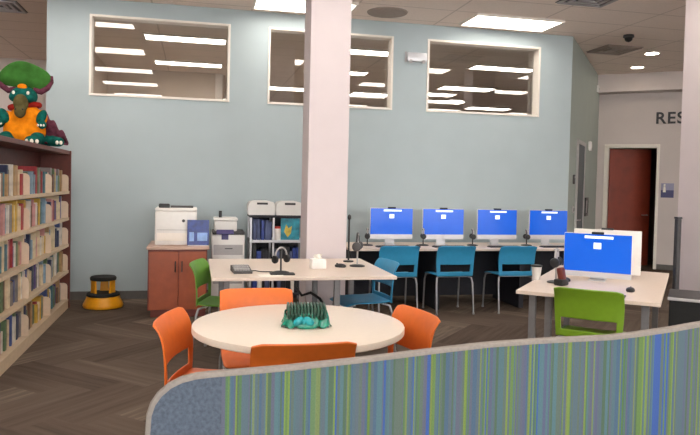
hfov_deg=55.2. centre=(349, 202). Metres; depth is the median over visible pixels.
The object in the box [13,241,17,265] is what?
book
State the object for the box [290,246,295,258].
file box
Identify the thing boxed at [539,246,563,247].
keyboard
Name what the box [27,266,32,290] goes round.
book
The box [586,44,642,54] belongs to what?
ceiling vent
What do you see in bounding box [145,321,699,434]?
divider
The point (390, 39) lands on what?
window
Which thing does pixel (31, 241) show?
book
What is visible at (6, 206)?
book
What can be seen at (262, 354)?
plastic chair
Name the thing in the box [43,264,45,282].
book
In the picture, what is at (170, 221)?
printer
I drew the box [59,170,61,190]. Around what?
book
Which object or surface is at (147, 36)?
recessed light
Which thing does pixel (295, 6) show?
recessed light
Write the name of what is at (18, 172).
book
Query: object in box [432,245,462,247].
keyboard
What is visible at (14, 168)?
book
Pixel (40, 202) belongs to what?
book
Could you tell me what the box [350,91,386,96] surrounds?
recessed light
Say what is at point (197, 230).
sign holder
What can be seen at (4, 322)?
book
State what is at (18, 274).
book
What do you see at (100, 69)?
wall
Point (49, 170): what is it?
book
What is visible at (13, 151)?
bookcase
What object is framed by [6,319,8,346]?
book
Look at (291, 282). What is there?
file box
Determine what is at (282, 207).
storage box
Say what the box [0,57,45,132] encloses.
wall
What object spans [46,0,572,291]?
wall
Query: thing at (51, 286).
book
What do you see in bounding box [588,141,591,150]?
fire alarm
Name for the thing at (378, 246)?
keyboard
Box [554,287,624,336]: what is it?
plastic chair
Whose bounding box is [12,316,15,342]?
book
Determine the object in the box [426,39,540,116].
window
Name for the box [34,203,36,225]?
book
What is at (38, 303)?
book
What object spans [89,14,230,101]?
window
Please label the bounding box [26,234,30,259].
book
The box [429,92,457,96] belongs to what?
recessed light
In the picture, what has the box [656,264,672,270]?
baseboard
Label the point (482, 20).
recessed light
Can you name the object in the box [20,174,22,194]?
book
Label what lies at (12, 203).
book
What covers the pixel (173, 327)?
plastic chair
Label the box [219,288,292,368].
plastic chair
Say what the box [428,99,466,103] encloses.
recessed light
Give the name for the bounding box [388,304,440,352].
plastic chair
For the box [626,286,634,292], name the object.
computer mouse
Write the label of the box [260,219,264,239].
binder
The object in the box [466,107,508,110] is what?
diffuser
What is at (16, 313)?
book
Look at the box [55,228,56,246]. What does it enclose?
book
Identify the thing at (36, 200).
book
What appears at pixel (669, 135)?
wall
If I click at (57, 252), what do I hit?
book
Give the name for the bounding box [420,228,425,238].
headphones
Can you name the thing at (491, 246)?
keyboard
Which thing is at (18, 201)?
book
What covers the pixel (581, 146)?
door
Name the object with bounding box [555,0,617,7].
ceiling vent
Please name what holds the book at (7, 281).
on the bookcase
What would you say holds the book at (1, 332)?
on the bookcase
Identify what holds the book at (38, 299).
on the bookcase
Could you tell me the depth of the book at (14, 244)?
5.60 m
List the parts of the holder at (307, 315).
ribbed lid, bead trim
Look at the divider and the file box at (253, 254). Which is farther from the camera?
the file box at (253, 254)
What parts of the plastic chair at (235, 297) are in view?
leg, seat, backrest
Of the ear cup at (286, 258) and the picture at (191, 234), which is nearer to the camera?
the ear cup at (286, 258)
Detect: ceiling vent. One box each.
[0,0,27,13]
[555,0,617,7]
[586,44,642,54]
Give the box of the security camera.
[623,34,633,41]
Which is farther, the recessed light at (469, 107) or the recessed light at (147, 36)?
the recessed light at (469, 107)
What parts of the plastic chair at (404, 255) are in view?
leg, leg, backrest, leg, leg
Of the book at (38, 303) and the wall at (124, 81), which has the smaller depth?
the book at (38, 303)
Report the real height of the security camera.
0.100 m
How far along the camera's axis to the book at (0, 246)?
5.22 m
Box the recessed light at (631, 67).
[630,66,644,68]
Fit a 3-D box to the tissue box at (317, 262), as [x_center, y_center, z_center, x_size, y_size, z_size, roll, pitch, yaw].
[-0.284,0.514,5.908,0.130,0.125,0.100,1,2,-19]
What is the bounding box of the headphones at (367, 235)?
[365,228,369,238]
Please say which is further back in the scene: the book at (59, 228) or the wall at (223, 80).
the wall at (223, 80)
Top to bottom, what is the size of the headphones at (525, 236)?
0.138 m
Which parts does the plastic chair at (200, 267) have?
leg, backrest, seat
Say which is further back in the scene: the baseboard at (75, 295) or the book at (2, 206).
the baseboard at (75, 295)
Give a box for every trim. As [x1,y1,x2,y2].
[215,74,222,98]
[598,71,682,94]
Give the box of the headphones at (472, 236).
[469,228,475,239]
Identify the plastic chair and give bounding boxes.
[153,307,222,385]
[189,258,219,345]
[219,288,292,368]
[250,341,356,366]
[330,258,399,351]
[368,246,419,312]
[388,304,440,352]
[422,246,475,314]
[482,246,536,313]
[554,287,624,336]
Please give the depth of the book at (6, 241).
5.42 m
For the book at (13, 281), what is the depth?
5.60 m
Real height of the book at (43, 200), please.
0.251 m
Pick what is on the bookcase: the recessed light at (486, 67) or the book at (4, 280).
the book at (4, 280)
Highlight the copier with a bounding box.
[211,211,244,295]
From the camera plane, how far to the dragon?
6.58 m
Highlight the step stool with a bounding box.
[82,275,122,309]
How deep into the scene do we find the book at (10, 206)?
5.41 m
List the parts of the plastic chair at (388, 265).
seat, backrest, leg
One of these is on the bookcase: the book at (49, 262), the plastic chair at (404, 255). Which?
the book at (49, 262)
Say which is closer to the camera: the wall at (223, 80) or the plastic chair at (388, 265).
the plastic chair at (388, 265)
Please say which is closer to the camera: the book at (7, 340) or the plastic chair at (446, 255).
the book at (7, 340)
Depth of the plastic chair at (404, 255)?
7.61 m
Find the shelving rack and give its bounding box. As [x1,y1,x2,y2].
[246,214,300,299]
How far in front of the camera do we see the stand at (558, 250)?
5.35 m
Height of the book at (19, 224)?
0.207 m
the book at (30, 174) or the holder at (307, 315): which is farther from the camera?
the book at (30, 174)
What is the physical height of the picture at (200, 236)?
0.090 m
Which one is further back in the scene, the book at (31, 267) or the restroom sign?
the restroom sign
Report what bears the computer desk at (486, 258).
on the floor
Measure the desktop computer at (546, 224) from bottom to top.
0.474 m
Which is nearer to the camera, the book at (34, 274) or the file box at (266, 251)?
the book at (34, 274)
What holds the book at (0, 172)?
on the bookcase
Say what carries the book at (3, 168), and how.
on the bookcase
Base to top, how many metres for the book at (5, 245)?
0.213 m
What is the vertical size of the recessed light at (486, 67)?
0.030 m
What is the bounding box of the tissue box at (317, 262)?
[309,254,325,268]
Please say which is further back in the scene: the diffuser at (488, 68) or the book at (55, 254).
the diffuser at (488, 68)
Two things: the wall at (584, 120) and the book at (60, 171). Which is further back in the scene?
the wall at (584, 120)
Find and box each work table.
[208,258,396,368]
[516,265,668,337]
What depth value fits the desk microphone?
6.44 m
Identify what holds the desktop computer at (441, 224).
on the computer desk at (486, 258)
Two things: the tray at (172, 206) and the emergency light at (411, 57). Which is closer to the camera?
the tray at (172, 206)
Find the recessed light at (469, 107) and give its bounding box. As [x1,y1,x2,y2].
[463,106,512,110]
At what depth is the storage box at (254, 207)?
8.05 m
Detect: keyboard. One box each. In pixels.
[375,245,407,247]
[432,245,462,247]
[487,245,516,247]
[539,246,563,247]
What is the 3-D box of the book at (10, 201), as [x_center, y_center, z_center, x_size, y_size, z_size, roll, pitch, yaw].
[-2.871,0.107,5.566,0.188,0.258,0.047,1,2,-13]
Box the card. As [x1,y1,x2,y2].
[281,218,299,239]
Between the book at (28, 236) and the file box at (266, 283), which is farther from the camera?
the file box at (266, 283)
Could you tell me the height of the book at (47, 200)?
0.232 m
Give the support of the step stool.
on the floor
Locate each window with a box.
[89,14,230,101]
[267,27,393,109]
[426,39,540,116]
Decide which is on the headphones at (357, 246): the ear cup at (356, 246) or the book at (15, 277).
the ear cup at (356, 246)
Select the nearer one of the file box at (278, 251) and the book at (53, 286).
the book at (53, 286)
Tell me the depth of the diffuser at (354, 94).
16.17 m
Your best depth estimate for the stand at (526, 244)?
8.67 m
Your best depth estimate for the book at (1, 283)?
5.18 m
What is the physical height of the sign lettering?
0.222 m
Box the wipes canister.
[274,226,280,239]
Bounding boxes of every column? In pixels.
[299,0,351,306]
[678,0,699,290]
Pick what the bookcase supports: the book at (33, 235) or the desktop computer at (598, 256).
the book at (33, 235)
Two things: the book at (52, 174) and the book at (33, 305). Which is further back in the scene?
the book at (52, 174)
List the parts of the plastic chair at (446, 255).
leg, leg, seat, backrest, leg, leg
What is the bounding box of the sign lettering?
[656,111,681,123]
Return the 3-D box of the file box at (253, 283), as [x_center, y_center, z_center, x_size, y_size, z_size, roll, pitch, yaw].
[-1.177,0.990,8.178,0.056,0.176,0.250,1,2,-13]
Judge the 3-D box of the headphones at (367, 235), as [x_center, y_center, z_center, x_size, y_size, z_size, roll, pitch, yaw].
[0.215,0.369,8.204,0.068,0.138,0.162,1,2,2]
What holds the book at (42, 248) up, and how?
on the bookcase
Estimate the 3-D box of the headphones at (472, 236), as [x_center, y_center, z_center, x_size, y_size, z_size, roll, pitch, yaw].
[1.559,0.390,8.514,0.068,0.138,0.162,1,2,2]
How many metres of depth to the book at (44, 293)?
6.76 m
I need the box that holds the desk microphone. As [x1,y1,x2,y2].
[343,214,353,261]
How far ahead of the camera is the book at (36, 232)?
6.41 m
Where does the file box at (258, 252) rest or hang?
on the shelving rack
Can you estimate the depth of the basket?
3.45 m
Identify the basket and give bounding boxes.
[288,308,323,319]
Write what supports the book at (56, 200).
on the bookcase
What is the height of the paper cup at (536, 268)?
0.124 m
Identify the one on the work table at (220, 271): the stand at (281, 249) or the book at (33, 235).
the stand at (281, 249)
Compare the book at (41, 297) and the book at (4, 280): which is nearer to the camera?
the book at (4, 280)
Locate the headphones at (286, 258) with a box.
[271,247,289,263]
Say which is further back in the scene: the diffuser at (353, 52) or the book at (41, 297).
the diffuser at (353, 52)
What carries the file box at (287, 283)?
on the shelving rack
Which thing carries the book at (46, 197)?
on the bookcase
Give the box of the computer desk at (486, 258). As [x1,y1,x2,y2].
[345,242,563,309]
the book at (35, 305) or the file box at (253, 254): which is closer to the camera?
the book at (35, 305)
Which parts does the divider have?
panel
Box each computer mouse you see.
[335,263,345,267]
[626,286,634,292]
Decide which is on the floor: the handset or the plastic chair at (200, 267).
the plastic chair at (200, 267)
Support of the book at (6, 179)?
on the bookcase
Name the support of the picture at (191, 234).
attached to the sign holder at (197, 230)
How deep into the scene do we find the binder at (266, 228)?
8.07 m
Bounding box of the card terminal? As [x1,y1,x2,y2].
[230,264,252,273]
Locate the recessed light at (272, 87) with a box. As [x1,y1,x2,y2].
[270,85,303,91]
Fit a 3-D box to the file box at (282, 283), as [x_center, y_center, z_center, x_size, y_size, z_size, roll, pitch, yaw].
[-0.840,0.969,8.255,0.056,0.230,0.250,1,2,-13]
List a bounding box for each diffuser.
[270,87,303,90]
[350,72,366,74]
[351,50,387,55]
[351,93,386,96]
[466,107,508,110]
[470,66,532,71]
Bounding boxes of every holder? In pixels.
[187,220,208,245]
[281,302,331,328]
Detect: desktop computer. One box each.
[369,207,412,244]
[422,208,463,244]
[476,208,516,244]
[528,209,566,244]
[564,232,632,281]
[574,228,641,278]
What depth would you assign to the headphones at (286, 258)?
5.54 m
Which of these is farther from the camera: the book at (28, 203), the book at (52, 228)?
the book at (52, 228)
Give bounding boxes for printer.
[155,203,196,244]
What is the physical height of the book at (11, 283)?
0.191 m
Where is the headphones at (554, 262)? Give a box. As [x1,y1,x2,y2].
[550,248,562,267]
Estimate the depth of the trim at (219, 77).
13.65 m
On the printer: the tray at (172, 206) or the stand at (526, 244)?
the tray at (172, 206)
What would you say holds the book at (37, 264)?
on the bookcase
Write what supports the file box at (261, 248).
on the shelving rack
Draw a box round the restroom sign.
[661,183,673,197]
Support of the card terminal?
on the work table at (220, 271)
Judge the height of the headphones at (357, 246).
0.172 m
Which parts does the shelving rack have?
post, post, post, post, shelf, shelf, post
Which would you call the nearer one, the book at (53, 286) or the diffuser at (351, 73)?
the book at (53, 286)
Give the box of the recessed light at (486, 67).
[466,64,532,72]
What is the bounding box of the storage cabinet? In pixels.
[146,241,208,316]
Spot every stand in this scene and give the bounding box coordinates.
[273,248,287,271]
[350,233,364,266]
[521,230,531,245]
[547,249,559,283]
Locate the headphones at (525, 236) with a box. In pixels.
[523,229,529,239]
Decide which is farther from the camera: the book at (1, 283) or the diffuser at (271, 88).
the diffuser at (271, 88)
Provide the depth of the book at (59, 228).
7.42 m
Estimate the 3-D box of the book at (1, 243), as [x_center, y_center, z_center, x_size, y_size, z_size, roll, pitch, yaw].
[-2.810,0.427,5.250,0.175,0.240,0.047,1,2,-13]
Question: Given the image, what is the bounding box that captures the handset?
[554,267,568,285]
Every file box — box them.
[251,243,255,258]
[251,281,256,287]
[256,249,260,258]
[257,281,261,287]
[260,247,263,258]
[263,248,268,258]
[264,281,268,287]
[274,249,279,258]
[275,281,279,287]
[278,245,284,258]
[280,281,284,287]
[283,245,289,255]
[285,281,289,288]
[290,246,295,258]
[290,281,293,291]
[293,245,297,258]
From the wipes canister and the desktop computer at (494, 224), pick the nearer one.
the wipes canister
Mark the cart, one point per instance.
(684, 305)
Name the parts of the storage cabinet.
door, door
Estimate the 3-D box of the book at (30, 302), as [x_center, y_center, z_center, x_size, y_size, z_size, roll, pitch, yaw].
[-3.027,1.026,6.160,0.188,0.239,0.047,1,2,-13]
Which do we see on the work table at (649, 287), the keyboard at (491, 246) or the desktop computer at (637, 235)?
the desktop computer at (637, 235)
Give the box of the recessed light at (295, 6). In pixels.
[252,0,358,12]
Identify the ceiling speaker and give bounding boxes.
[367,7,407,17]
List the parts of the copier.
control panel, scanner lid, paper drawer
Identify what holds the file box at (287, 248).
on the shelving rack
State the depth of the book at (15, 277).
5.64 m
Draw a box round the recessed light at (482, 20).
[459,13,564,31]
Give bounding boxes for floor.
[0,259,672,434]
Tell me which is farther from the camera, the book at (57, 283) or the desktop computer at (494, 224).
the desktop computer at (494, 224)
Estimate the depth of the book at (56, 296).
7.37 m
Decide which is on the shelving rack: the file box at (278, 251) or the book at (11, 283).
the file box at (278, 251)
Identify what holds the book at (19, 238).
on the bookcase
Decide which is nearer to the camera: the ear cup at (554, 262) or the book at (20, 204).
the ear cup at (554, 262)
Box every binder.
[252,218,256,239]
[256,218,259,239]
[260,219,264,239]
[263,219,268,239]
[268,220,271,239]
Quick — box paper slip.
[257,274,283,276]
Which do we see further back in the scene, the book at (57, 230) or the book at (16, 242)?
the book at (57, 230)
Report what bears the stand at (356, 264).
on the work table at (220, 271)
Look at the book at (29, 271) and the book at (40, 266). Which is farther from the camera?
the book at (40, 266)
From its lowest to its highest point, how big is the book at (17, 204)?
0.228 m
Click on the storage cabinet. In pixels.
(171, 279)
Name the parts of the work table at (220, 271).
leg, leg, leg, leg, leg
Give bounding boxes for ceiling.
[0,0,685,114]
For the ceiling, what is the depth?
10.62 m
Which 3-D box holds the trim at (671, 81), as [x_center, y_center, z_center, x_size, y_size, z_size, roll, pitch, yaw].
[6.617,-2.204,11.982,4.100,0.330,0.350,2,2,27]
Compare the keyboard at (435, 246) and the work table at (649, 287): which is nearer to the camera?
the work table at (649, 287)
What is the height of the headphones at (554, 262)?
0.155 m
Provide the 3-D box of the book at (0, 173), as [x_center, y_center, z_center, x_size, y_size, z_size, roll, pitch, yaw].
[-2.788,-0.142,5.165,0.187,0.185,0.067,1,2,-13]
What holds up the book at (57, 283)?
on the bookcase
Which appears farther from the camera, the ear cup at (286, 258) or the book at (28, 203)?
the book at (28, 203)
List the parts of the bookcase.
shelf, shelf, shelf, shelf, panel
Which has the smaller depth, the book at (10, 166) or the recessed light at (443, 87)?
the book at (10, 166)
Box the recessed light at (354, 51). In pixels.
[351,47,387,56]
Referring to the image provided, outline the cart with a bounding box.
[668,289,699,325]
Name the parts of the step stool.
column leg, column leg, column leg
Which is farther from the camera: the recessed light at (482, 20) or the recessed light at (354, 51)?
the recessed light at (354, 51)
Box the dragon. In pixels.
[0,61,68,146]
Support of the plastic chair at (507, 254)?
on the floor
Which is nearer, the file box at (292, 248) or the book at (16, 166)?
the book at (16, 166)
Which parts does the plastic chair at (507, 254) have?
leg, seat, leg, backrest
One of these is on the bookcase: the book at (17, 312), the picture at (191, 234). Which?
the book at (17, 312)
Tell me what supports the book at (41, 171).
on the bookcase
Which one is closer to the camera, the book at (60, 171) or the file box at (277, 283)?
the book at (60, 171)
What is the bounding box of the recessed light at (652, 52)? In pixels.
[643,51,660,54]
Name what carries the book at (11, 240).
on the bookcase
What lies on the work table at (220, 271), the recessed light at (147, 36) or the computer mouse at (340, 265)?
the computer mouse at (340, 265)
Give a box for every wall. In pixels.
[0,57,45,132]
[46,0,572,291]
[93,51,106,93]
[107,67,215,98]
[222,75,224,98]
[567,37,598,231]
[595,92,681,264]
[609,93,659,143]
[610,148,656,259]
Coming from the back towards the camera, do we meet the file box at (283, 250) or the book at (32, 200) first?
the file box at (283, 250)
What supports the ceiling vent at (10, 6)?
in the ceiling
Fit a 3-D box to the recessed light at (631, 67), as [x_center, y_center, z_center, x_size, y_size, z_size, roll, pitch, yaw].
[5.070,-2.394,11.823,0.250,0.012,0.250,1,2,-13]
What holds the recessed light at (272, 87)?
in the ceiling
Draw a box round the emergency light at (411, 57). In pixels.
[405,51,426,63]
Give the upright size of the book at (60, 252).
0.224 m
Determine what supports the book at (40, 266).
on the bookcase
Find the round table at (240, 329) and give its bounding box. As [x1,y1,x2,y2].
[191,304,404,353]
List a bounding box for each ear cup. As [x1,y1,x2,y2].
[271,255,278,263]
[283,254,289,261]
[352,242,360,251]
[550,258,559,267]
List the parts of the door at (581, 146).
panel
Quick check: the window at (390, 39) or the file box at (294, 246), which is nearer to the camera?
the file box at (294, 246)
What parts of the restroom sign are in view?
plate, plate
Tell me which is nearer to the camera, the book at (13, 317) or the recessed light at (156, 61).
the book at (13, 317)
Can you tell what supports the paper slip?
on the work table at (220, 271)
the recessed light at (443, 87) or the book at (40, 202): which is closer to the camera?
the book at (40, 202)
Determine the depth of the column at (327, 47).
6.73 m
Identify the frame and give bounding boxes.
[584,197,588,215]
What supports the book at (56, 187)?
on the bookcase
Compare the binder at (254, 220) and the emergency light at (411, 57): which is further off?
the emergency light at (411, 57)
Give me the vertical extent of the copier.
1.130 m
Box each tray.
[170,205,192,207]
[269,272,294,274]
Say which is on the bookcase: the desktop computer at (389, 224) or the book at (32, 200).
the book at (32, 200)
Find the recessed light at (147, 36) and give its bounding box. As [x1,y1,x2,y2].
[143,32,227,44]
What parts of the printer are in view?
control panel, paper drawer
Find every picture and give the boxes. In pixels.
[189,232,193,240]
[197,233,206,240]
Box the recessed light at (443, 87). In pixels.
[435,85,497,91]
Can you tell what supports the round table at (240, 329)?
on the floor
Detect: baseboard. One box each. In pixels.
[70,290,207,299]
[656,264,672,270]
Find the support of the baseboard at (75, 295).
attached to the wall at (131, 156)
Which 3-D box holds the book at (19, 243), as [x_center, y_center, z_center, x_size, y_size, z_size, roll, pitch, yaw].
[-2.923,0.431,5.748,0.180,0.198,0.037,1,2,-13]
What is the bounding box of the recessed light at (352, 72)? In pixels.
[303,70,369,75]
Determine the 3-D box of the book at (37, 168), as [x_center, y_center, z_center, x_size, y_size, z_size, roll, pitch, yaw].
[-3.054,-0.213,6.342,0.200,0.242,0.027,1,2,-13]
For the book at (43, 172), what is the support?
on the bookcase
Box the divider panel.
[672,217,681,288]
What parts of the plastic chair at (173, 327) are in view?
backrest, seat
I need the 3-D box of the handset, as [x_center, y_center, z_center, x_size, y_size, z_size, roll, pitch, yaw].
[1.649,0.571,5.226,0.100,0.141,0.080,0,2,-43]
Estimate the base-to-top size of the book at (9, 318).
0.258 m
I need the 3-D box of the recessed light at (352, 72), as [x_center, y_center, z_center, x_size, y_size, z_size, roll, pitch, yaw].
[-0.268,-2.543,12.991,1.240,0.030,0.420,1,2,-13]
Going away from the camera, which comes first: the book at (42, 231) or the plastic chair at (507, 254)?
the book at (42, 231)
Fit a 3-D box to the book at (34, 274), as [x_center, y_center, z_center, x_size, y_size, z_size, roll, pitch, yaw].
[-3.070,0.682,6.316,0.191,0.255,0.047,1,2,-13]
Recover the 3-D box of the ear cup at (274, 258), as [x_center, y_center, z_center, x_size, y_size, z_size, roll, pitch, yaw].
[-0.617,0.465,5.513,0.068,0.069,0.030,3,2,42]
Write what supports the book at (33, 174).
on the bookcase
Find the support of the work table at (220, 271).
on the floor
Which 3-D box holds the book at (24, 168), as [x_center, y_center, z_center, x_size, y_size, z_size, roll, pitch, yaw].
[-3.055,-0.219,6.304,0.202,0.258,0.037,1,2,-13]
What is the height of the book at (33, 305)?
0.178 m
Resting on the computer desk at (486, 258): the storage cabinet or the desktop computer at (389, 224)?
the desktop computer at (389, 224)
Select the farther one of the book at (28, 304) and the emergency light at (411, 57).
the emergency light at (411, 57)
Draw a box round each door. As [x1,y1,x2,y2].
[574,139,585,228]
[602,144,659,268]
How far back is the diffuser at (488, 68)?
12.19 m
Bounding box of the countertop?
[146,241,208,249]
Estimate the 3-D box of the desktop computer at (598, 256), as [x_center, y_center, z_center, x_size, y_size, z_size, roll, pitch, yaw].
[2.061,0.439,5.563,0.528,0.404,0.162,2,2,27]
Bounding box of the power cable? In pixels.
[294,281,322,302]
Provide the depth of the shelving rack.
8.13 m
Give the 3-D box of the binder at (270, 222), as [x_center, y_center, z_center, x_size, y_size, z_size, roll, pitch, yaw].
[-0.991,0.331,8.208,0.040,0.220,0.270,1,2,-13]
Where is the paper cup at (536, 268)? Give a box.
[531,264,541,279]
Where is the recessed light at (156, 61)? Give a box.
[153,59,222,67]
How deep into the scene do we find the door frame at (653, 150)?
14.41 m
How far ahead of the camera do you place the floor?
5.64 m
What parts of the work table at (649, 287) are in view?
leg, leg, leg, leg, leg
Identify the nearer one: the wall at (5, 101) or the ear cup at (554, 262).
the ear cup at (554, 262)
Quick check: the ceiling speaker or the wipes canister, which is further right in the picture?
the ceiling speaker
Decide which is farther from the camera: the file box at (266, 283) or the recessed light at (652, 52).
the recessed light at (652, 52)
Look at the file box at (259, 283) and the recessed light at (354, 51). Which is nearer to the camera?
the file box at (259, 283)
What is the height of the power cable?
0.454 m
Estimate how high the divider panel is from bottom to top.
1.240 m
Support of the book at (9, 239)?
on the bookcase
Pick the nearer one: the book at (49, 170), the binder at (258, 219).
the book at (49, 170)
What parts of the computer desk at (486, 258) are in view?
leg panel, leg panel, modesty panel, leg panel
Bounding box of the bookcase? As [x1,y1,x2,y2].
[0,135,71,375]
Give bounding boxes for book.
[0,164,12,195]
[0,165,7,173]
[0,172,4,196]
[0,173,2,196]
[0,200,16,231]
[0,204,4,235]
[0,242,3,272]
[0,246,1,273]
[0,282,2,312]
[0,331,2,353]
[1,320,6,350]
[3,240,7,269]
[3,280,4,310]
[4,174,8,195]
[4,244,6,270]
[4,278,9,308]
[5,205,8,233]
[5,315,11,345]
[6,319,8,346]
[8,239,9,268]
[9,205,11,232]
[10,238,12,267]
[10,275,17,301]
[10,280,14,302]
[10,282,12,305]
[12,203,13,231]
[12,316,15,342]
[13,165,17,194]
[13,167,15,195]
[13,235,23,241]
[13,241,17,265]
[13,243,15,266]
[16,273,20,299]
[16,311,20,336]
[16,313,17,339]
[17,200,25,207]
[17,203,23,229]
[17,204,18,230]
[18,166,36,193]
[18,172,19,194]
[18,206,20,229]
[18,242,20,264]
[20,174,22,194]
[23,171,32,193]
[26,201,30,226]
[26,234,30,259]
[27,198,39,224]
[27,233,35,258]
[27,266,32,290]
[27,303,29,328]
[28,301,31,327]
[29,271,30,291]
[30,240,32,258]
[31,199,33,225]
[31,231,39,255]
[32,296,40,319]
[32,305,33,324]
[33,174,34,193]
[33,264,35,288]
[33,304,37,322]
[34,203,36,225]
[36,263,38,286]
[37,167,51,176]
[37,168,38,193]
[37,302,39,319]
[38,196,58,199]
[39,228,44,235]
[39,265,42,285]
[39,289,46,296]
[40,198,45,222]
[40,202,41,223]
[41,171,42,192]
[41,236,43,253]
[41,297,42,318]
[42,172,44,192]
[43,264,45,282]
[46,199,52,220]
[47,260,51,278]
[47,285,52,308]
[49,226,54,248]
[52,174,53,191]
[53,199,58,218]
[53,253,56,275]
[53,286,54,306]
[54,280,59,301]
[55,176,57,191]
[55,227,60,245]
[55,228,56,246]
[55,287,57,302]
[57,230,58,246]
[57,252,58,272]
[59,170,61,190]
[59,251,62,271]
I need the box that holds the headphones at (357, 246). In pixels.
[352,232,362,251]

